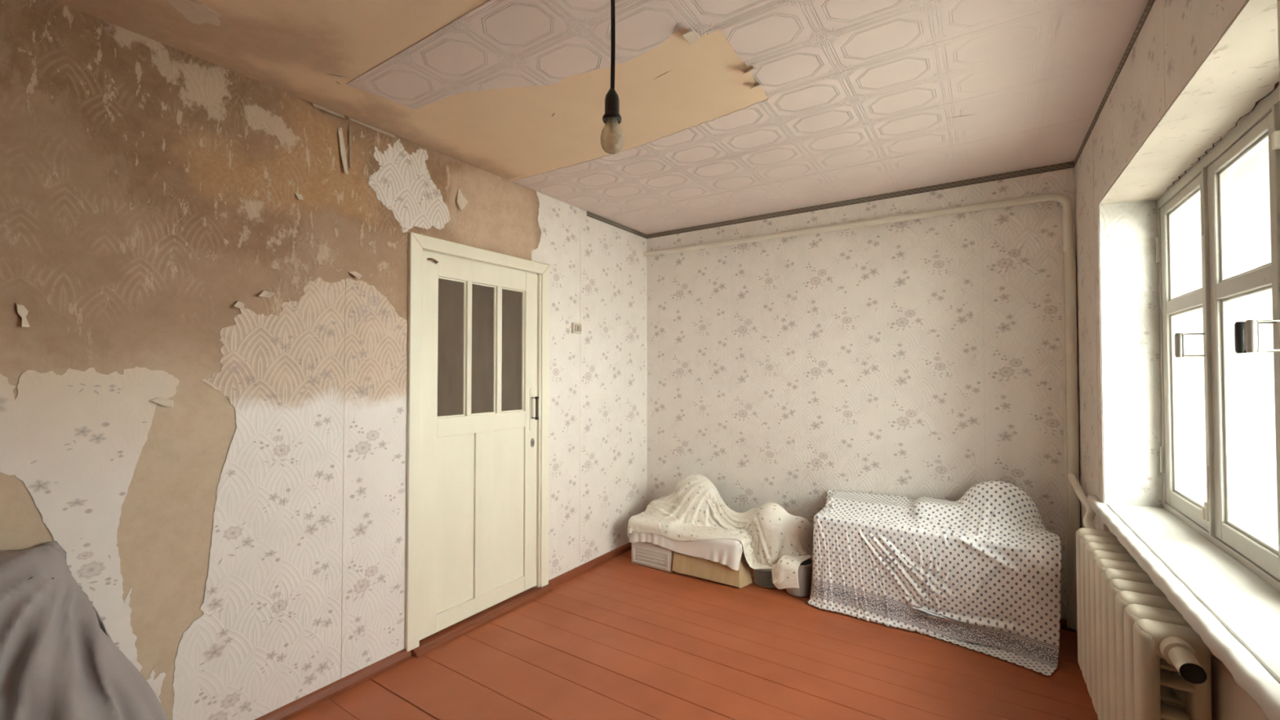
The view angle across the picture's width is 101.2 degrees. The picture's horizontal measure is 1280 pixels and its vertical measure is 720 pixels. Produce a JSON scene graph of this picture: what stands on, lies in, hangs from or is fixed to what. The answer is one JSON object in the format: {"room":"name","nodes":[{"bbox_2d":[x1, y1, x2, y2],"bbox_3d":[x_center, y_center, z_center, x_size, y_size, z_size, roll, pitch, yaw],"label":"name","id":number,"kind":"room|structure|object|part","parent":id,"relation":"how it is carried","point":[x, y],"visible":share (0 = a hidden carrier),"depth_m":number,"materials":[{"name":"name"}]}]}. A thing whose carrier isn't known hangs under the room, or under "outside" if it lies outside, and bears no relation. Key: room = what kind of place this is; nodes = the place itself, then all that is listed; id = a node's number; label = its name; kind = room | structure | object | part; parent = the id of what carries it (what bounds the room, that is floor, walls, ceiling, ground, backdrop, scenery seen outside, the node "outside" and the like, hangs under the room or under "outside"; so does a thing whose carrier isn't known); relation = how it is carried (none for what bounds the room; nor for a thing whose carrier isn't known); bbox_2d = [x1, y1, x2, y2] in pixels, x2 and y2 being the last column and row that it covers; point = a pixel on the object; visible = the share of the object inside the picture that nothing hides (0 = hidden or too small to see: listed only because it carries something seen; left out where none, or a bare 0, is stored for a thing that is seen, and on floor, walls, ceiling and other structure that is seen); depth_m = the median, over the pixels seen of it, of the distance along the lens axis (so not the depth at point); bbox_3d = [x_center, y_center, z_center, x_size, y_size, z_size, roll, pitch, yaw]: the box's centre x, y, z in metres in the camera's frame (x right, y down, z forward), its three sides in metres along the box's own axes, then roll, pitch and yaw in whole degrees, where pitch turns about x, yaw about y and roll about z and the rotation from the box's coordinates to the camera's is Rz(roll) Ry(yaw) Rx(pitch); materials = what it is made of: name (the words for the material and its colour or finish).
{"room":"room under renovation","nodes":[
{"label":"room under renovation","id":0,"kind":"room"},
{"bbox_2d":[0,0,646,719],"bbox_3d":[-1.336,0.179,2.427,0.176,2.561,5.150,-1,-1,34],"label":"wall","id":1,"kind":"structure","parent":0,"point":[204,264],"depth_m":2.00,"materials":[{"name":"paint"}]},
{"bbox_2d":[254,648,411,719],"bbox_3d":[-1.924,1.415,1.405,0.028,0.048,2.840,-1,-1,34],"label":"baseboard","id":2,"kind":"structure","parent":1,"relation":"attached to","point":[309,700],"depth_m":2.29,"materials":[{"name":"brown paint"}]},
{"bbox_2d":[404,231,549,651],"bbox_3d":[-0.915,0.422,3.030,0.198,2.098,0.986,-1,-1,34],"label":"door","id":3,"kind":"structure","parent":1,"relation":"in","point":[476,482],"depth_m":2.93,"materials":[{"name":"beige paint"}]},
{"bbox_3d":[-1.131,0.398,2.623,0.032,2.062,0.067,-1,-1,34],"label":"casing","id":4,"kind":"part","parent":3,"relation":"part of","materials":[{"name":"beige paint"}]},
{"bbox_3d":[-1.007,0.868,2.850,0.015,0.920,0.248,-1,-1,34],"label":"panel","id":5,"kind":"part","parent":3,"relation":"part of","materials":[{"name":"beige paint"}]},
{"bbox_3d":[-0.875,-0.593,3.025,0.032,0.068,0.982,-1,-1,34],"label":"casing","id":6,"kind":"part","parent":3,"relation":"part of","materials":[{"name":"beige paint"}]},
{"bbox_3d":[-0.901,1.376,2.995,0.037,0.090,0.625,-1,-1,34],"label":"rail","id":7,"kind":"part","parent":3,"relation":"part of","materials":[{"name":"beige paint"}]},
{"bbox_3d":[-0.901,0.361,3.016,0.037,0.100,0.625,-1,-1,34],"label":"rail","id":8,"kind":"part","parent":3,"relation":"part of","materials":[{"name":"beige paint"}]},
{"bbox_3d":[-0.901,-0.494,3.033,0.037,0.116,0.625,-1,-1,34],"label":"rail","id":9,"kind":"part","parent":3,"relation":"part of","materials":[{"name":"beige paint"}]},
{"bbox_3d":[-0.798,0.874,3.161,0.015,0.920,0.252,-1,-1,34],"label":"panel","id":10,"kind":"part","parent":3,"relation":"part of","materials":[{"name":"beige paint"}]},
{"bbox_3d":[-0.682,0.310,3.307,0.004,0.269,0.034,-1,-1,34],"label":"handle plate","id":11,"kind":"part","parent":3,"relation":"part of","materials":[{"name":"beige paint"}]},
{"bbox_3d":[-0.677,0.521,3.308,0.005,0.056,0.030,-1,-1,34],"label":"keyhole plate","id":12,"kind":"part","parent":3,"relation":"part of","materials":[{"name":"metal"}]},
{"bbox_3d":[-0.644,0.299,3.282,0.017,0.115,0.017,-1,-1,34],"label":"handle","id":13,"kind":"part","parent":3,"relation":"part of","materials":[{"name":"metal"}]},
{"bbox_3d":[-0.620,0.414,3.386,0.032,2.062,0.067,-1,-1,34],"label":"casing","id":14,"kind":"part","parent":3,"relation":"part of","materials":[{"name":"beige paint"}]},
{"bbox_2d":[410,584,551,657],"bbox_3d":[-0.901,1.455,3.018,0.130,0.034,0.956,-1,-1,34],"label":"trim","id":15,"kind":"structure","parent":1,"relation":"attached to","point":[455,627],"depth_m":2.92,"materials":[{"name":"brown paint"}]},
{"bbox_2d":[571,322,582,333],"bbox_3d":[-0.438,-0.221,3.653,0.032,0.074,0.090,-1,-1,34],"label":"light switch","id":16,"kind":"object","parent":1,"relation":"attached to","point":[576,328],"visible":1,"depth_m":3.64,"materials":[{"name":"plastic"}]},
{"bbox_2d":[548,542,631,588],"bbox_3d":[-0.262,1.465,3.885,0.028,0.048,1.188,-1,-1,34],"label":"baseboard","id":17,"kind":"structure","parent":1,"relation":"attached to","point":[583,568],"depth_m":3.72,"materials":[{"name":"brown paint"}]},
{"bbox_2d":[586,211,647,238],"bbox_3d":[-0.162,-1.048,4.106,0.004,0.036,0.795,-1,-1,34],"label":"trim","id":18,"kind":"structure","parent":1,"relation":"attached to","point":[588,214],"depth_m":4.07,"materials":[{"name":"wood"}]},
{"bbox_2d":[437,278,521,416],"bbox_3d":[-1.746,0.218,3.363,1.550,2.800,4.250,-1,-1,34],"label":"glass pane","id":19,"kind":"structure","parent":0,"point":[451,293],"depth_m":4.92,"materials":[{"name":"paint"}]},
{"bbox_2d":[52,0,1148,234],"bbox_3d":[0.003,-1.161,1.466,3.500,0.159,5.300,-1,-1,34],"label":"ceiling","id":20,"kind":"structure","parent":0,"point":[730,109],"depth_m":2.07,"materials":[{"name":"paper"}]},
{"bbox_2d":[600,0,623,154],"bbox_3d":[-0.072,-0.826,1.354,0.059,0.591,0.059,-1,-1,34],"label":"pendant lamp","id":21,"kind":"object","parent":20,"relation":"hanging from","point":[611,117],"visible":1,"depth_m":1.35,"materials":[{"name":"plastic"}]},
{"bbox_2d":[602,88,622,125],"bbox_3d":[-0.072,-0.655,1.351,0.050,0.083,0.050,-1,-1,34],"label":"socket","id":22,"kind":"object","parent":21,"relation":"attached to","point":[611,117],"depth_m":1.34,"materials":[{"name":"black plastic"}]},
{"bbox_3d":[-0.072,-0.582,1.349,0.059,0.102,0.059,-1,-1,34],"label":"bulb","id":23,"kind":"part","parent":21,"relation":"part of","materials":[{"name":"clear glass"}]},
{"bbox_3d":[-0.071,-0.901,1.355,0.014,0.420,0.011,-1,-1,34],"label":"cord","id":24,"kind":"part","parent":21,"relation":"part of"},
{"bbox_2d":[287,549,1097,719],"bbox_3d":[0.024,1.508,1.398,3.550,0.141,5.300,-1,-1,34],"label":"floor","id":25,"kind":"structure","parent":0,"point":[620,638],"depth_m":2.50,"materials":[{"name":"brown paint"}]},
{"bbox_2d":[0,541,168,719],"bbox_3d":[-1.690,0.978,1.057,0.846,0.901,1.848,-1,-1,37],"label":"sheet","id":26,"kind":"object","parent":25,"relation":"on","point":[60,660],"visible":1,"depth_m":1.49,"materials":[{"name":"grey fabric"}]},
{"bbox_2d":[631,542,674,572],"bbox_3d":[0.194,1.340,3.935,0.343,0.300,0.442,-1,-1,34],"label":"plastic crate","id":27,"kind":"object","parent":25,"relation":"on","point":[644,553],"visible":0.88,"depth_m":3.74,"materials":[{"name":"white plastic"}]},
{"bbox_2d":[628,515,742,570],"bbox_3d":[0.357,1.207,3.739,0.894,0.317,0.342,-1,-1,34],"label":"sheet","id":28,"kind":"object","parent":27,"relation":"on","point":[727,552],"visible":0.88,"depth_m":3.51,"materials":[{"name":"fabric"}]},
{"bbox_2d":[671,547,752,588],"bbox_3d":[0.543,1.343,3.652,0.523,0.278,0.373,-1,-1,34],"label":"cardboard box","id":29,"kind":"object","parent":25,"relation":"on","point":[699,567],"visible":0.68,"depth_m":3.50,"materials":[{"name":"beige cardboard"}]},
{"bbox_2d":[627,474,813,589],"bbox_3d":[0.529,1.143,3.657,1.283,0.596,0.505,-1,-1,38],"label":"sheet","id":30,"kind":"object","parent":29,"relation":"on","point":[775,539],"visible":1,"depth_m":3.56,"materials":[{"name":"fabric"}]},
{"bbox_2d":[753,578,775,587],"bbox_3d":[0.850,1.472,3.478,0.192,0.016,0.192,-1,-1,34],"label":"plate","id":31,"kind":"object","parent":25,"relation":"on","point":[757,583],"visible":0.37,"depth_m":3.43,"materials":[{"name":"grey ceramic"}]},
{"bbox_2d":[753,577,773,586],"bbox_3d":[0.852,1.461,3.479,0.192,0.016,0.192,-1,-1,34],"label":"plate","id":32,"kind":"object","parent":31,"relation":"on","point":[770,584],"visible":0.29,"depth_m":3.43,"materials":[{"name":"grey ceramic"}]},
{"bbox_2d":[754,577,773,584],"bbox_3d":[0.852,1.450,3.479,0.192,0.016,0.192,-1,-1,34],"label":"plate","id":33,"kind":"object","parent":32,"relation":"on","point":[771,583],"visible":0.2,"depth_m":3.43,"materials":[{"name":"grey ceramic"}]},
{"bbox_2d":[752,573,772,582],"bbox_3d":[0.845,1.440,3.480,0.192,0.016,0.192,-1,-1,34],"label":"plate","id":34,"kind":"object","parent":33,"relation":"on","point":[753,575],"visible":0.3,"depth_m":3.44,"materials":[{"name":"grey ceramic"}]},
{"bbox_2d":[754,574,772,581],"bbox_3d":[0.852,1.429,3.477,0.192,0.016,0.192,-1,-1,34],"label":"plate","id":35,"kind":"object","parent":34,"relation":"on","point":[754,575],"visible":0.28,"depth_m":3.42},
{"bbox_2d":[753,572,772,579],"bbox_3d":[0.849,1.418,3.474,0.192,0.016,0.192,-1,-1,34],"label":"plate","id":36,"kind":"object","parent":35,"relation":"on","point":[760,576],"visible":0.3,"depth_m":3.43,"materials":[{"name":"grey ceramic"}]},
{"bbox_2d":[753,569,772,577],"bbox_3d":[0.847,1.407,3.477,0.192,0.016,0.192,-1,-1,34],"label":"plate","id":37,"kind":"object","parent":36,"relation":"on","point":[754,571],"visible":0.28,"depth_m":3.43,"materials":[{"name":"grey ceramic"}]},
{"bbox_2d":[753,568,772,575],"bbox_3d":[0.849,1.396,3.479,0.192,0.016,0.192,-1,-1,34],"label":"plate","id":38,"kind":"object","parent":37,"relation":"on","point":[753,569],"visible":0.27,"depth_m":3.43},
{"bbox_2d":[754,568,771,573],"bbox_3d":[0.844,1.385,3.479,0.192,0.016,0.192,-1,-1,34],"label":"plate","id":39,"kind":"object","parent":38,"relation":"on","point":[757,570],"visible":0.22,"depth_m":3.43,"materials":[{"name":"grey ceramic"}]},
{"bbox_2d":[757,568,771,572],"bbox_3d":[0.849,1.375,3.483,0.192,0.016,0.192,-1,-1,34],"label":"plate","id":40,"kind":"object","parent":39,"relation":"on","point":[762,570],"visible":0.19,"depth_m":3.44,"materials":[{"name":"grey ceramic"}]},
{"bbox_2d":[786,558,813,596],"bbox_3d":[1.002,1.372,3.328,0.188,0.204,0.188,-1,-1,34],"label":"plastic tub","id":41,"kind":"object","parent":25,"relation":"on","point":[805,569],"visible":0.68,"depth_m":3.25,"materials":[{"name":"white plastic"}]},
{"bbox_2d":[646,167,1077,631],"bbox_3d":[1.415,0.203,3.591,3.450,2.560,0.153,-1,-1,34],"label":"wall","id":42,"kind":"structure","parent":0,"point":[913,359],"depth_m":3.46,"materials":[{"name":"paper"}]},
{"bbox_2d":[647,161,1074,238],"bbox_3d":[1.219,-1.057,3.657,2.798,0.036,0.004,-1,-1,34],"label":"trim","id":43,"kind":"structure","parent":42,"relation":"attached to","point":[1066,165],"depth_m":3.41,"materials":[{"name":"wood"}]},
{"bbox_2d":[644,192,1095,630],"bbox_3d":[1.005,0.260,3.311,2.791,2.375,0.761,-1,-1,34],"label":"pipe","id":44,"kind":"object","parent":42,"relation":"attached to","point":[1074,493],"visible":0.94,"depth_m":2.84,"materials":[{"name":"metal"}]},
{"bbox_2d":[812,567,1075,631],"bbox_3d":[1.202,1.456,3.606,2.768,0.055,0.022,-1,-1,34],"label":"baseboard","id":45,"kind":"structure","parent":42,"relation":"attached to","point":[1063,625],"depth_m":2.85,"materials":[{"name":"brown paint"}]},
{"bbox_2d":[1074,0,1279,719],"bbox_3d":[1.201,0.143,0.619,0.423,2.560,5.060,-1,-1,33],"label":"wall","id":46,"kind":"structure","parent":0,"point":[1193,68],"depth_m":2.22,"materials":[{"name":"paint"}]},
{"bbox_2d":[1073,0,1155,166],"bbox_3d":[1.654,-1.096,1.744,0.004,0.036,2.700,-1,-1,33],"label":"trim","id":47,"kind":"structure","parent":46,"relation":"attached to","point":[1150,2],"depth_m":1.98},
{"bbox_2d":[1075,528,1212,719],"bbox_3d":[1.612,0.998,1.715,0.149,0.595,1.189,-1,-1,32],"label":"radiator","id":48,"kind":"object","parent":46,"relation":"attached to","point":[1139,658],"visible":0.95,"depth_m":1.53,"materials":[{"name":"metal"}]},
{"bbox_2d":[1087,81,1279,719],"bbox_3d":[1.756,-0.031,1.553,0.430,1.385,1.965,-1,-1,33],"label":"window","id":49,"kind":"structure","parent":46,"relation":"in","point":[1216,561],"depth_m":1.72,"materials":[{"name":"paint"}]},
{"bbox_3d":[1.907,-0.052,1.857,0.024,0.086,0.024,-1,-1,34],"label":"handle","id":50,"kind":"part","parent":49,"relation":"part of","materials":[{"name":"metal"}]},
{"bbox_3d":[2.109,-0.027,2.008,0.045,1.256,0.528,-1,-1,33],"label":"sash","id":51,"kind":"part","parent":49,"relation":"part of","materials":[{"name":"paint"}]},
{"bbox_3d":[1.685,0.634,1.543,0.203,0.036,1.775,-1,-1,33],"label":"sill","id":52,"kind":"part","parent":49,"relation":"part of","materials":[{"name":"paint"}]},
{"bbox_3d":[1.936,-0.091,1.839,0.068,0.006,0.006,-1,-1,33],"label":"handle rod","id":53,"kind":"part","parent":49,"relation":"part of","materials":[{"name":"metal"}]},
{"bbox_3d":[1.936,-0.015,1.838,0.068,0.006,0.006,-1,-1,33],"label":"handle rod","id":54,"kind":"part","parent":49,"relation":"part of","materials":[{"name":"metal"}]},
{"bbox_3d":[1.822,0.615,1.536,0.099,0.043,1.615,-1,-1,34],"label":"frame rail","id":55,"kind":"part","parent":49,"relation":"part of","materials":[{"name":"paint"}]},
{"bbox_3d":[1.631,-0.061,1.426,0.024,0.086,0.024,-1,-1,34],"label":"handle","id":56,"kind":"part","parent":49,"relation":"part of","materials":[{"name":"metal"}]},
{"bbox_3d":[1.825,-0.036,1.564,0.056,1.256,0.499,-1,-1,34],"label":"sash","id":57,"kind":"part","parent":49,"relation":"part of","materials":[{"name":"paint"}]},
{"bbox_3d":[2.216,-0.029,1.939,0.040,1.256,0.528,-1,-1,33],"label":"sash","id":58,"kind":"part","parent":49,"relation":"part of","materials":[{"name":"paint"}]},
{"bbox_3d":[1.596,-0.062,1.370,0.024,0.086,0.024,-1,-1,34],"label":"handle","id":59,"kind":"part","parent":49,"relation":"part of","materials":[{"name":"metal"}]},
{"bbox_3d":[1.930,0.613,1.467,0.059,0.043,1.614,-1,-1,33],"label":"frame rail","id":60,"kind":"part","parent":49,"relation":"part of","materials":[{"name":"paint"}]},
{"bbox_3d":[1.660,-0.099,1.408,0.068,0.006,0.006,-1,-1,33],"label":"handle rod","id":61,"kind":"part","parent":49,"relation":"part of","materials":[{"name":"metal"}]},
{"bbox_3d":[1.625,-0.101,1.353,0.068,0.006,0.006,-1,-1,33],"label":"handle rod","id":62,"kind":"part","parent":49,"relation":"part of","materials":[{"name":"metal"}]},
{"bbox_3d":[1.625,-0.025,1.351,0.068,0.006,0.006,-1,-1,33],"label":"handle rod","id":63,"kind":"part","parent":49,"relation":"part of","materials":[{"name":"metal"}]},
{"bbox_3d":[1.933,-0.038,1.495,0.040,1.256,0.498,-1,-1,33],"label":"sash","id":64,"kind":"part","parent":49,"relation":"part of","materials":[{"name":"paint"}]},
{"label":"outside","id":65,"kind":"structure","parent":0,"visible":0},
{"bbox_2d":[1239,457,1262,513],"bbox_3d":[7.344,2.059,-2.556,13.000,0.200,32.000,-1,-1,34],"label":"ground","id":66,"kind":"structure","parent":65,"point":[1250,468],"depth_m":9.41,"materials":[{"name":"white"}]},
{"bbox_3d":[1.621,1.211,3.054,1.027,0.521,0.417,-1,-1,34],"label":"cabinet","id":67,"kind":"object","parent":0,"visible":0},
{"bbox_2d":[808,480,1061,675],"bbox_3d":[1.610,1.072,2.992,1.240,0.801,0.537,-1,-2,40],"label":"sheet","id":68,"kind":"object","parent":67,"relation":"on","point":[980,571],"visible":1,"depth_m":2.81,"materials":[{"name":"white fabric"}]}
]}

